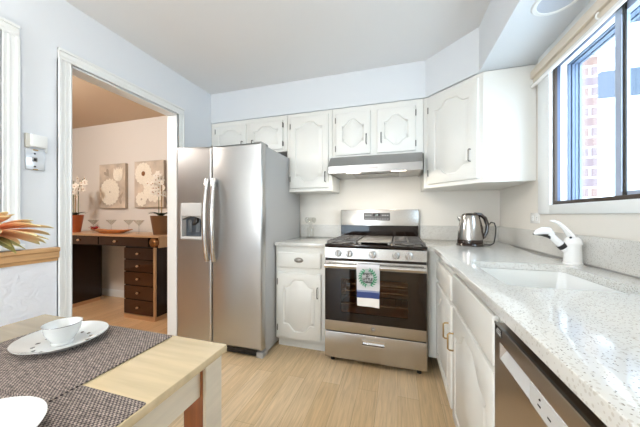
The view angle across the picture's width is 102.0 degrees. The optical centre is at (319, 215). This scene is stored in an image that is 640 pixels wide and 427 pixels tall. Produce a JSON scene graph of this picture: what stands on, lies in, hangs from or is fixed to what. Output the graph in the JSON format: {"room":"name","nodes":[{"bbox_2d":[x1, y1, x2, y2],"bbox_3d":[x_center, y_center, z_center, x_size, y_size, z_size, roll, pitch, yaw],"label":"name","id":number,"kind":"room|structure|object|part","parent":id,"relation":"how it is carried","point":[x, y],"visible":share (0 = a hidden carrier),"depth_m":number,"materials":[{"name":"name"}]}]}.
{"room":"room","nodes":[
{"label":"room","id":0,"kind":"room"},
{"bbox_2d":[0,0,211,251],"bbox_3d":[-1.890,-0.081,0.631,0.105,2.450,5.220,0,0,17],"label":"wall","id":1,"kind":"structure","parent":0,"point":[45,25],"depth_m":1.53,"materials":[{"name":"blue paint"}]},
{"bbox_2d":[0,16,24,250],"bbox_3d":[-1.814,-0.412,0.778,0.105,1.183,1.305,0,0,17],"label":"window","id":2,"kind":"structure","parent":1,"relation":"in","point":[10,31],"depth_m":1.34,"materials":[{"name":"white"}]},
{"bbox_2d":[0,261,56,326],"bbox_3d":[-2.073,0.651,-0.176,0.008,0.785,3.570,0,0,17],"label":"wainscot","id":3,"kind":"structure","parent":1,"relation":"attached to","point":[27,291],"depth_m":1.41,"materials":[{"name":"white paint"}]},
{"bbox_2d":[0,247,59,267],"bbox_3d":[-2.061,0.226,-0.178,0.034,0.080,3.572,0,0,17],"label":"trim","id":4,"kind":"structure","parent":1,"relation":"attached to","point":[39,255],"depth_m":1.40,"materials":[{"name":"brown wood"}]},
{"bbox_2d":[25,148,44,170],"bbox_3d":[-1.583,-0.308,1.442,0.016,0.115,0.082,0,0,17],"label":"phone jack","id":5,"kind":"object","parent":1,"relation":"attached to","point":[34,159],"visible":1,"depth_m":1.44,"materials":[{"name":"white"}]},
{"bbox_2d":[24,133,47,152],"bbox_3d":[-1.575,-0.402,1.444,0.030,0.092,0.094,0,0,17],"label":"thermostat","id":6,"kind":"object","parent":1,"relation":"attached to","point":[30,140],"visible":1,"depth_m":1.43,"materials":[{"name":"white plastic"}]},
{"bbox_2d":[57,47,184,335],"bbox_3d":[-1.477,0.073,2.006,0.149,2.142,0.945,0,0,17],"label":"trim","id":7,"kind":"structure","parent":1,"relation":"attached to","point":[66,60],"depth_m":1.63,"materials":[{"name":"white wood"}]},
{"bbox_2d":[72,295,454,426],"bbox_3d":[-2.239,1.174,0.736,6.689,0.060,5.420,0,0,17],"label":"floor","id":8,"kind":"structure","parent":0,"point":[291,386],"depth_m":1.70,"materials":[{"name":"brown wood"}]},
{"bbox_2d":[0,314,226,426],"bbox_3d":[-0.878,0.769,0.294,0.852,0.750,1.298,0,0,17],"label":"dining table","id":9,"kind":"object","parent":8,"relation":"on","point":[177,375],"visible":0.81,"depth_m":0.69,"materials":[{"name":"brown wood"}]},
{"bbox_2d":[0,212,52,252],"bbox_3d":[-0.983,0.191,0.766,0.288,0.406,0.278,0,0,-12],"label":"flower","id":10,"kind":"object","parent":9,"relation":"on","point":[9,236],"visible":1,"depth_m":0.80,"materials":[{"name":"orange plant"}]},
{"bbox_2d":[0,385,145,426],"bbox_3d":[-0.619,0.393,0.455,0.442,0.002,0.315,0,0,17],"label":"placemat","id":11,"kind":"object","parent":9,"relation":"on","point":[82,406],"visible":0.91,"depth_m":0.53,"materials":[{"name":"fabric"}]},
{"bbox_2d":[0,396,46,426],"bbox_3d":[-0.596,0.379,0.415,0.220,0.026,0.220,0,0,17],"label":"plate","id":12,"kind":"object","parent":11,"relation":"on","point":[20,411],"visible":1,"depth_m":0.50,"materials":[{"name":"white ceramic"}]},
{"bbox_2d":[0,320,171,402],"bbox_3d":[-0.747,0.391,0.755,0.465,0.002,0.317,0,0,17],"label":"placemat","id":13,"kind":"object","parent":9,"relation":"on","point":[48,378],"visible":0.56,"depth_m":0.69,"materials":[{"name":"fabric"}]},
{"bbox_2d":[7,321,108,355],"bbox_3d":[-0.782,0.377,0.788,0.216,0.026,0.216,0,0,17],"label":"plate","id":14,"kind":"object","parent":13,"relation":"on","point":[35,343],"visible":0.81,"depth_m":0.77,"materials":[{"name":"white ceramic"}]},
{"bbox_2d":[40,317,82,346],"bbox_3d":[-0.779,0.355,0.784,0.092,0.060,0.092,0,0,17],"label":"bowl","id":15,"kind":"object","parent":14,"relation":"on","point":[59,332],"visible":1,"depth_m":0.77,"materials":[{"name":"white ceramic"}]},
{"bbox_3d":[-0.351,0.780,0.767,0.066,0.728,0.068,0,0,17],"label":"leg","id":16,"kind":"part","parent":9,"relation":"part of","materials":[{"name":"red wood"}]},
{"bbox_2d":[72,231,166,321],"bbox_3d":[-2.540,0.681,3.223,1.920,0.925,0.490,0,0,17],"label":"desk","id":17,"kind":"object","parent":8,"relation":"on","point":[145,253],"visible":0.57,"depth_m":2.89,"materials":[{"name":"brown wood"}]},
{"bbox_2d":[72,176,87,231],"bbox_3d":[-3.183,-0.153,3.405,0.359,0.744,0.240,0,0,-7],"label":"potted orchid","id":18,"kind":"object","parent":17,"relation":"on","point":[77,220],"visible":0.77,"depth_m":3.37,"materials":[{"name":"white plant"}]},
{"bbox_3d":[-3.217,0.106,3.400,0.184,0.225,0.184,0,0,17],"label":"pot","id":19,"kind":"part","parent":18,"relation":"part of","materials":[{"name":"orange ceramic"}]},
{"bbox_3d":[-3.037,0.293,3.158,0.945,0.095,0.020,0,0,17],"label":"drawer","id":20,"kind":"part","parent":17,"relation":"part of","materials":[{"name":"brown wood"}]},
{"bbox_2d":[90,228,132,233],"bbox_3d":[-2.539,0.190,3.155,0.672,0.058,0.180,0,0,17],"label":"serving tray","id":21,"kind":"object","parent":17,"relation":"on","point":[104,231],"visible":0.97,"depth_m":3.08,"materials":[{"name":"orange ceramic"}]},
{"bbox_3d":[-2.209,0.293,2.909,0.745,0.095,0.020,0,0,17],"label":"drawer","id":22,"kind":"part","parent":17,"relation":"part of","materials":[{"name":"brown wood"}]},
{"bbox_3d":[-1.993,0.421,2.855,0.421,0.127,0.020,0,0,17],"label":"drawer","id":23,"kind":"part","parent":17,"relation":"part of","materials":[{"name":"brown wood"}]},
{"bbox_3d":[-1.993,0.556,2.855,0.421,0.127,0.020,0,0,17],"label":"drawer","id":24,"kind":"part","parent":17,"relation":"part of","materials":[{"name":"brown wood"}]},
{"bbox_3d":[-1.993,0.699,2.855,0.421,0.142,0.020,0,0,17],"label":"drawer","id":25,"kind":"part","parent":17,"relation":"part of","materials":[{"name":"brown wood"}]},
{"bbox_3d":[-1.993,0.852,2.855,0.421,0.147,0.020,0,0,17],"label":"drawer","id":26,"kind":"part","parent":17,"relation":"part of","materials":[{"name":"brown wood"}]},
{"bbox_3d":[-1.993,1.012,2.855,0.421,0.157,0.020,0,0,17],"label":"drawer","id":27,"kind":"part","parent":17,"relation":"part of","materials":[{"name":"brown wood"}]},
{"bbox_2d":[146,171,166,234],"bbox_3d":[-1.829,-0.152,2.967,0.259,0.742,0.288,0,0,-34],"label":"potted orchid","id":28,"kind":"object","parent":17,"relation":"on","point":[159,223],"visible":0.98,"depth_m":2.92,"materials":[{"name":"white plant"}]},
{"bbox_3d":[-1.824,0.112,2.971,0.212,0.215,0.212,0,0,17],"label":"pot","id":29,"kind":"part","parent":28,"relation":"part of","materials":[{"name":"brown metal"}]},
{"bbox_3d":[-1.661,0.294,2.985,0.020,0.110,0.440,0,0,17],"label":"panel","id":30,"kind":"part","parent":17,"relation":"part of","materials":[{"name":"brown wood"}]},
{"bbox_2d":[176,141,299,358],"bbox_3d":[-0.751,0.277,2.515,0.846,1.734,0.895,0,0,17],"label":"refrigerator","id":31,"kind":"object","parent":8,"relation":"on","point":[234,202],"visible":0.9,"depth_m":2.13,"materials":[{"name":"grey metal"}]},
{"bbox_2d":[182,216,200,218],"bbox_3d":[-1.092,0.018,2.241,0.206,0.037,0.050,0,0,17],"label":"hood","id":32,"kind":"object","parent":31,"relation":"attached to","point":[183,217],"depth_m":2.24,"materials":[{"name":"plastic"}]},
{"bbox_3d":[-1.071,0.246,2.244,0.388,1.673,0.064,0,0,17],"label":"freezer door","id":33,"kind":"part","parent":31,"relation":"part of","materials":[{"name":"silver metal"}]},
{"bbox_3d":[-1.071,0.054,2.232,0.057,0.070,0.038,0,0,17],"label":"spout","id":34,"kind":"part","parent":31,"relation":"part of","materials":[{"name":"black plastic"}]},
{"bbox_3d":[-0.945,0.039,2.142,0.045,0.687,0.068,0,0,17],"label":"handle","id":35,"kind":"part","parent":31,"relation":"part of","materials":[{"name":"silver metal"}]},
{"bbox_3d":[-0.878,0.039,2.122,0.045,0.687,0.068,0,0,17],"label":"handle","id":36,"kind":"part","parent":31,"relation":"part of","materials":[{"name":"silver metal"}]},
{"bbox_3d":[-0.669,0.246,2.123,0.464,1.645,0.064,0,0,17],"label":"fridge door","id":37,"kind":"part","parent":31,"relation":"part of","materials":[{"name":"silver metal"}]},
{"bbox_2d":[276,246,325,350],"bbox_3d":[-0.083,0.703,2.459,0.450,0.883,0.672,0,0,17],"label":"base cabinet","id":38,"kind":"object","parent":8,"relation":"on","point":[300,271],"visible":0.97,"depth_m":2.17,"materials":[{"name":"white paint"}]},
{"bbox_3d":[-0.181,0.376,2.160,0.083,0.045,0.020,0,0,17],"label":"cup pull","id":39,"kind":"part","parent":38,"relation":"part of","materials":[{"name":"silver metal"}]},
{"bbox_3d":[-0.176,0.377,2.178,0.388,0.125,0.020,0,0,17],"label":"drawer","id":40,"kind":"part","parent":38,"relation":"part of","materials":[{"name":"white paint"}]},
{"bbox_3d":[-0.177,0.761,2.178,0.388,0.550,0.021,0,0,17],"label":"door","id":41,"kind":"part","parent":38,"relation":"part of","materials":[{"name":"white paint"}]},
{"bbox_2d":[274,236,334,246],"bbox_3d":[-0.081,0.245,2.471,0.455,0.030,0.651,0,0,17],"label":"countertop","id":42,"kind":"structure","parent":38,"relation":"on","point":[303,241],"depth_m":2.22,"materials":[{"name":"stone"}]},
{"bbox_2d":[324,209,426,373],"bbox_3d":[0.482,0.544,2.233,0.758,1.200,0.779,0,0,17],"label":"gas range","id":43,"kind":"object","parent":8,"relation":"on","point":[394,333],"visible":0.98,"depth_m":1.96,"materials":[{"name":"silver metal"}]},
{"bbox_3d":[0.136,0.291,1.987,0.056,0.056,0.030,0,0,17],"label":"knob","id":44,"kind":"part","parent":43,"relation":"part of","materials":[{"name":"silver metal"}]},
{"bbox_3d":[0.218,0.291,1.962,0.056,0.056,0.030,0,0,17],"label":"knob","id":45,"kind":"part","parent":43,"relation":"part of","materials":[{"name":"silver metal"}]},
{"bbox_2d":[356,264,379,307],"bbox_3d":[0.348,0.506,1.877,0.162,0.304,0.054,0,0,17],"label":"tea towel","id":46,"kind":"object","parent":43,"relation":"hanging from","point":[368,275],"visible":1,"depth_m":1.86,"materials":[{"name":"fabric"}]},
{"bbox_3d":[0.387,0.291,1.912,0.056,0.056,0.030,0,0,17],"label":"knob","id":47,"kind":"part","parent":43,"relation":"part of","materials":[{"name":"silver metal"}]},
{"bbox_3d":[0.398,0.956,1.932,0.168,0.047,0.030,0,0,17],"label":"drawer pull","id":48,"kind":"part","parent":43,"relation":"part of","materials":[{"name":"silver metal"}]},
{"bbox_2d":[324,260,426,341],"bbox_3d":[0.467,0.620,2.161,0.746,0.541,0.632,0,0,17],"label":"oven","id":49,"kind":"object","parent":43,"relation":"in","point":[401,314],"depth_m":1.95,"materials":[{"name":"black glass"}]},
{"bbox_3d":[0.399,0.998,1.936,0.746,0.200,0.030,0,0,17],"label":"storage drawer","id":50,"kind":"part","parent":43,"relation":"part of","materials":[{"name":"silver metal"}]},
{"bbox_2d":[325,238,426,249],"bbox_3d":[0.488,0.233,2.232,0.746,0.022,0.644,0,0,17],"label":"cooktop","id":51,"kind":"object","parent":43,"relation":"in","point":[347,244],"depth_m":1.97,"materials":[{"name":"black"}]},
{"bbox_3d":[0.404,0.286,1.950,0.746,0.085,0.060,0,0,17],"label":"control panel","id":52,"kind":"part","parent":43,"relation":"part of","materials":[{"name":"silver metal"}]},
{"bbox_3d":[0.557,0.013,2.548,0.251,0.074,0.005,0,0,17],"label":"display panel","id":53,"kind":"part","parent":43,"relation":"part of","materials":[{"name":"grey"}]},
{"bbox_3d":[0.547,0.291,1.863,0.056,0.056,0.030,0,0,17],"label":"knob","id":54,"kind":"part","parent":43,"relation":"part of","materials":[{"name":"silver metal"}]},
{"bbox_3d":[0.632,0.291,1.838,0.056,0.056,0.030,0,0,17],"label":"knob","id":55,"kind":"part","parent":43,"relation":"part of","materials":[{"name":"silver metal"}]},
{"bbox_2d":[428,251,455,408],"bbox_3d":[1.115,0.703,1.831,0.651,0.883,1.185,0,0,17],"label":"base cabinet","id":56,"kind":"object","parent":8,"relation":"on","point":[440,304],"visible":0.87,"depth_m":1.68,"materials":[{"name":"white paint"}]},
{"bbox_3d":[0.774,0.388,1.618,0.020,0.132,0.525,0,0,17],"label":"drawer","id":57,"kind":"part","parent":56,"relation":"part of","materials":[{"name":"white paint"}]},
{"bbox_3d":[0.773,0.750,1.619,0.021,0.545,0.525,0,0,17],"label":"door","id":58,"kind":"part","parent":56,"relation":"part of","materials":[{"name":"white paint"}]},
{"bbox_3d":[0.689,0.632,1.422,0.032,0.093,0.008,0,0,17],"label":"handle","id":59,"kind":"part","parent":56,"relation":"part of","materials":[{"name":"gold metal"}]},
{"bbox_2d":[421,239,639,426],"bbox_3d":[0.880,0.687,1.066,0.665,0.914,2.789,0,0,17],"label":"countertop","id":60,"kind":"structure","parent":56,"relation":"on","point":[590,340],"depth_m":0.58,"materials":[{"name":"stone"}]},
{"bbox_2d":[456,212,496,246],"bbox_3d":[1.174,0.104,1.967,0.257,0.253,0.192,0,0,41],"label":"electric kettle","id":61,"kind":"object","parent":60,"relation":"on","point":[470,233],"visible":0.99,"depth_m":1.94,"materials":[{"name":"silver metal"}]},
{"bbox_3d":[1.226,0.085,1.965,0.103,0.214,0.036,0,0,17],"label":"handle","id":62,"kind":"part","parent":61,"relation":"part of","materials":[{"name":"black"}]},
{"bbox_3d":[1.282,0.138,1.959,0.096,0.180,0.029,0,0,17],"label":"cord","id":63,"kind":"part","parent":61,"relation":"part of","materials":[{"name":"black plastic"}]},
{"bbox_2d":[479,267,622,292],"bbox_3d":[0.867,0.350,1.024,0.421,0.178,0.512,0,0,17],"label":"sink","id":64,"kind":"object","parent":60,"relation":"in","point":[564,280],"visible":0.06,"depth_m":1.09,"materials":[{"name":"white ceramic"}]},
{"bbox_2d":[533,220,583,264],"bbox_3d":[1.143,0.126,1.249,0.193,0.208,0.074,0,0,17],"label":"faucet","id":65,"kind":"object","parent":60,"relation":"on","point":[571,247],"visible":1,"depth_m":1.23,"materials":[{"name":"white"}]},
{"bbox_3d":[1.152,0.133,1.246,0.106,0.111,0.043,0,0,17],"label":"spout","id":66,"kind":"part","parent":65,"relation":"part of","materials":[{"name":"white"}]},
{"bbox_3d":[1.167,0.076,1.242,0.104,0.108,0.052,0,0,17],"label":"lever","id":67,"kind":"part","parent":65,"relation":"part of","materials":[{"name":"white"}]},
{"bbox_2d":[447,268,558,426],"bbox_3d":[0.864,0.703,0.963,0.631,0.883,0.618,0,0,17],"label":"base cabinet","id":68,"kind":"object","parent":8,"relation":"on","point":[473,325],"visible":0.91,"depth_m":1.03,"materials":[{"name":"white paint"}]},
{"bbox_3d":[0.651,0.632,1.295,0.032,0.093,0.008,0,0,17],"label":"handle","id":69,"kind":"part","parent":68,"relation":"part of","materials":[{"name":"gold metal"}]},
{"bbox_3d":[0.598,0.741,1.037,0.021,0.562,0.585,0,0,17],"label":"door","id":70,"kind":"part","parent":68,"relation":"part of","materials":[{"name":"white paint"}]},
{"bbox_3d":[0.599,0.369,1.037,0.020,0.150,0.585,0,0,17],"label":"false drawer","id":71,"kind":"part","parent":68,"relation":"part of","materials":[{"name":"white paint"}]},
{"bbox_2d":[494,321,606,426],"bbox_3d":[0.693,0.708,0.377,0.588,0.872,0.596,0,0,17],"label":"dishwasher","id":72,"kind":"object","parent":8,"relation":"on","point":[528,393],"visible":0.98,"depth_m":0.56,"materials":[{"name":"silver metal"}]},
{"bbox_3d":[0.477,0.368,0.619,0.026,0.048,0.170,0,0,17],"label":"pocket handle","id":73,"kind":"part","parent":72,"relation":"part of","materials":[{"name":"grey plastic"}]},
{"bbox_2d":[65,0,490,128],"bbox_3d":[-2.200,-1.356,0.724,6.769,0.100,5.420,0,0,17],"label":"ceiling","id":74,"kind":"structure","parent":0,"point":[219,46],"depth_m":1.89,"materials":[{"name":"white paint"}]},
{"bbox_2d":[72,116,499,334],"bbox_3d":[-1.463,-0.081,3.280,6.709,2.450,0.100,0,0,17],"label":"wall","id":75,"kind":"structure","parent":0,"point":[130,142],"depth_m":3.46,"materials":[{"name":"white paint"}]},
{"bbox_2d":[102,288,123,297],"bbox_3d":[-2.894,1.094,3.650,3.556,0.100,0.015,0,0,17],"label":"baseboard","id":76,"kind":"structure","parent":75,"relation":"attached to","point":[107,292],"depth_m":3.65,"materials":[{"name":"white wood"}]},
{"bbox_2d":[100,163,127,207],"bbox_3d":[-2.898,-0.407,3.633,0.497,0.617,0.049,0,0,17],"label":"picture","id":77,"kind":"object","parent":75,"relation":"attached to","point":[113,177],"visible":1,"depth_m":3.60,"materials":[{"name":"beige paint"}]},
{"bbox_2d":[100,179,119,205],"bbox_3d":[-2.941,-0.326,3.626,0.380,0.380,0.007,0,0,17],"label":"flower","id":78,"kind":"object","parent":77,"relation":"on","point":[109,188],"depth_m":3.62,"materials":[{"name":"beige paint"}]},
{"bbox_2d":[135,160,165,207],"bbox_3d":[-2.244,-0.413,3.437,0.537,0.614,0.048,0,0,17],"label":"picture","id":79,"kind":"object","parent":75,"relation":"attached to","point":[144,170],"visible":0.64,"depth_m":3.43,"materials":[{"name":"beige paint"}]},
{"bbox_2d":[136,192,146,205],"bbox_3d":[-2.382,-0.216,3.459,0.194,0.197,0.006,0,0,17],"label":"flower","id":80,"kind":"object","parent":79,"relation":"on","point":[141,197],"depth_m":3.46,"materials":[{"name":"beige paint"}]},
{"bbox_2d":[135,162,151,184],"bbox_3d":[-2.352,-0.556,3.449,0.300,0.300,0.006,0,0,17],"label":"flower","id":81,"kind":"object","parent":79,"relation":"on","point":[143,170],"depth_m":3.45,"materials":[{"name":"beige paint"}]},
{"bbox_2d":[143,175,164,201],"bbox_3d":[-2.172,-0.356,3.394,0.375,0.378,0.008,0,0,17],"label":"flower","id":82,"kind":"object","parent":79,"relation":"on","point":[147,197],"depth_m":3.41,"materials":[{"name":"beige paint"}]},
{"bbox_2d":[212,115,287,157],"bbox_3d":[-0.712,-0.810,2.809,0.890,0.358,0.366,0,0,17],"label":"upper cabinet","id":83,"kind":"object","parent":75,"relation":"attached to","point":[272,131],"visible":0.69,"depth_m":2.64,"materials":[{"name":"white paint"}]},
{"bbox_3d":[-0.941,-0.798,2.728,0.372,0.285,0.021,0,0,17],"label":"door","id":84,"kind":"part","parent":83,"relation":"part of","materials":[{"name":"white paint"}]},
{"bbox_3d":[-0.541,-0.798,2.608,0.366,0.285,0.021,0,0,17],"label":"door","id":85,"kind":"part","parent":83,"relation":"part of","materials":[{"name":"white paint"}]},
{"bbox_2d":[288,110,338,194],"bbox_3d":[-0.065,-0.609,2.614,0.454,0.761,0.366,0,0,17],"label":"upper cabinet","id":86,"kind":"object","parent":75,"relation":"attached to","point":[310,134],"visible":0.96,"depth_m":2.47,"materials":[{"name":"white paint"}]},
{"bbox_3d":[-0.104,-0.606,2.476,0.384,0.690,0.021,0,0,17],"label":"door","id":87,"kind":"part","parent":86,"relation":"part of","materials":[{"name":"white paint"}]},
{"bbox_2d":[301,224,340,236],"bbox_3d":[0.013,0.164,2.773,0.460,0.130,0.019,0,0,17],"label":"backsplash","id":88,"kind":"structure","parent":75,"relation":"attached to","point":[308,230],"depth_m":2.77,"materials":[{"name":"stone"}]},
{"bbox_2d":[328,152,423,179],"bbox_3d":[0.509,-0.441,2.372,0.776,0.159,0.497,0,0,17],"label":"range hood","id":89,"kind":"object","parent":75,"relation":"attached to","point":[400,164],"visible":1,"depth_m":2.19,"materials":[{"name":"silver metal"}]},
{"bbox_2d":[333,99,423,157],"bbox_3d":[0.535,-0.756,2.434,0.793,0.465,0.366,0,0,17],"label":"upper cabinet","id":90,"kind":"object","parent":75,"relation":"attached to","point":[393,127],"visible":0.97,"depth_m":2.28,"materials":[{"name":"white paint"}]},
{"bbox_3d":[0.298,-0.744,2.356,0.318,0.385,0.021,0,0,17],"label":"door","id":91,"kind":"part","parent":90,"relation":"part of","materials":[{"name":"white paint"}]},
{"bbox_3d":[0.659,-0.744,2.247,0.322,0.385,0.021,0,0,17],"label":"door","id":92,"kind":"part","parent":90,"relation":"part of","materials":[{"name":"white paint"}]},
{"bbox_2d":[421,64,535,191],"bbox_3d":[1.193,-0.609,2.096,0.656,0.761,0.634,0,0,17],"label":"upper cabinet","id":93,"kind":"object","parent":75,"relation":"attached to","point":[480,130],"visible":0.98,"depth_m":1.80,"materials":[{"name":"white paint"}]},
{"bbox_3d":[1.004,-0.608,1.983,0.021,0.700,0.405,0,0,-29],"label":"door","id":94,"kind":"part","parent":93,"relation":"part of","materials":[{"name":"white paint"}]},
{"bbox_2d":[211,0,590,123],"bbox_3d":[-0.495,-1.149,0.211,2.808,0.313,5.220,0,0,17],"label":"soffit","id":95,"kind":"structure","parent":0,"point":[508,35],"depth_m":2.18,"materials":[{"name":"white paint"}]},
{"bbox_2d":[531,0,577,16],"bbox_3d":[1.095,-0.990,1.195,0.194,0.007,0.194,0,0,17],"label":"recessed light","id":96,"kind":"object","parent":95,"relation":"attached to","point":[540,8],"visible":1,"depth_m":1.23,"materials":[{"name":"white"}]},
{"bbox_2d":[500,63,639,240],"bbox_3d":[0.914,-0.081,-0.212,0.134,2.450,5.220,0,0,17],"label":"wall","id":97,"kind":"structure","parent":0,"point":[517,202],"depth_m":1.53,"materials":[{"name":"white paint"}]},
{"bbox_2d":[420,225,639,277],"bbox_3d":[0.881,0.163,1.066,0.662,0.133,2.789,0,0,17],"label":"backsplash","id":98,"kind":"structure","parent":97,"relation":"attached to","point":[622,256],"depth_m":1.24,"materials":[{"name":"stone"}]},
{"bbox_2d":[530,213,539,222],"bbox_3d":[1.415,0.018,1.707,0.009,0.068,0.115,0,0,17],"label":"wall outlet","id":99,"kind":"object","parent":97,"relation":"attached to","point":[534,217],"visible":0.94,"depth_m":1.71,"materials":[{"name":"white plastic"}]},
{"bbox_2d":[538,0,639,213],"bbox_3d":[1.277,-0.500,1.030,0.151,0.985,1.248,0,0,17],"label":"window","id":100,"kind":"structure","parent":97,"relation":"in","point":[560,91],"depth_m":1.48,"materials":[{"name":"white"}]},
{"bbox_2d":[530,0,626,87],"bbox_3d":[1.193,-0.885,1.066,0.035,0.112,1.328,0,0,17],"label":"valance","id":101,"kind":"object","parent":100,"relation":"attached to","point":[600,11],"visible":1,"depth_m":1.27,"materials":[{"name":"beige"}]},
{"bbox_3d":[1.186,-0.466,0.838,0.028,0.780,0.536,0,0,17],"label":"sash","id":102,"kind":"part","parent":100,"relation":"part of","materials":[{"name":"black metal"}]},
{"label":"outside","id":103,"kind":"structure","parent":0,"visible":0},
{"bbox_3d":[2.779,1.594,2.297,32.000,0.100,34.000,0,0,17],"label":"ground","id":104,"kind":"structure","parent":103,"visible":0},
{"bbox_2d":[582,53,597,198],"bbox_3d":[2.067,0.174,2.156,0.107,2.740,0.480,0,0,17],"label":"brick wall","id":105,"kind":"structure","parent":104,"relation":"on","point":[590,66],"depth_m":1.92,"materials":[{"name":"brick"}]},
{"bbox_2d":[594,26,639,73],"bbox_3d":[2.055,-1.256,2.285,0.620,0.120,0.840,0,0,17],"label":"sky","id":106,"kind":"structure","parent":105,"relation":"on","point":[606,54],"depth_m":1.87,"materials":[{"name":"white"}]},
{"bbox_2d":[598,16,639,196],"bbox_3d":[11.931,-3.406,11.033,10.100,9.900,4.600,0,0,17],"label":"house","id":107,"kind":"structure","parent":104,"relation":"on","point":[606,78],"depth_m":9.35,"materials":[{"name":"white"}]}
]}

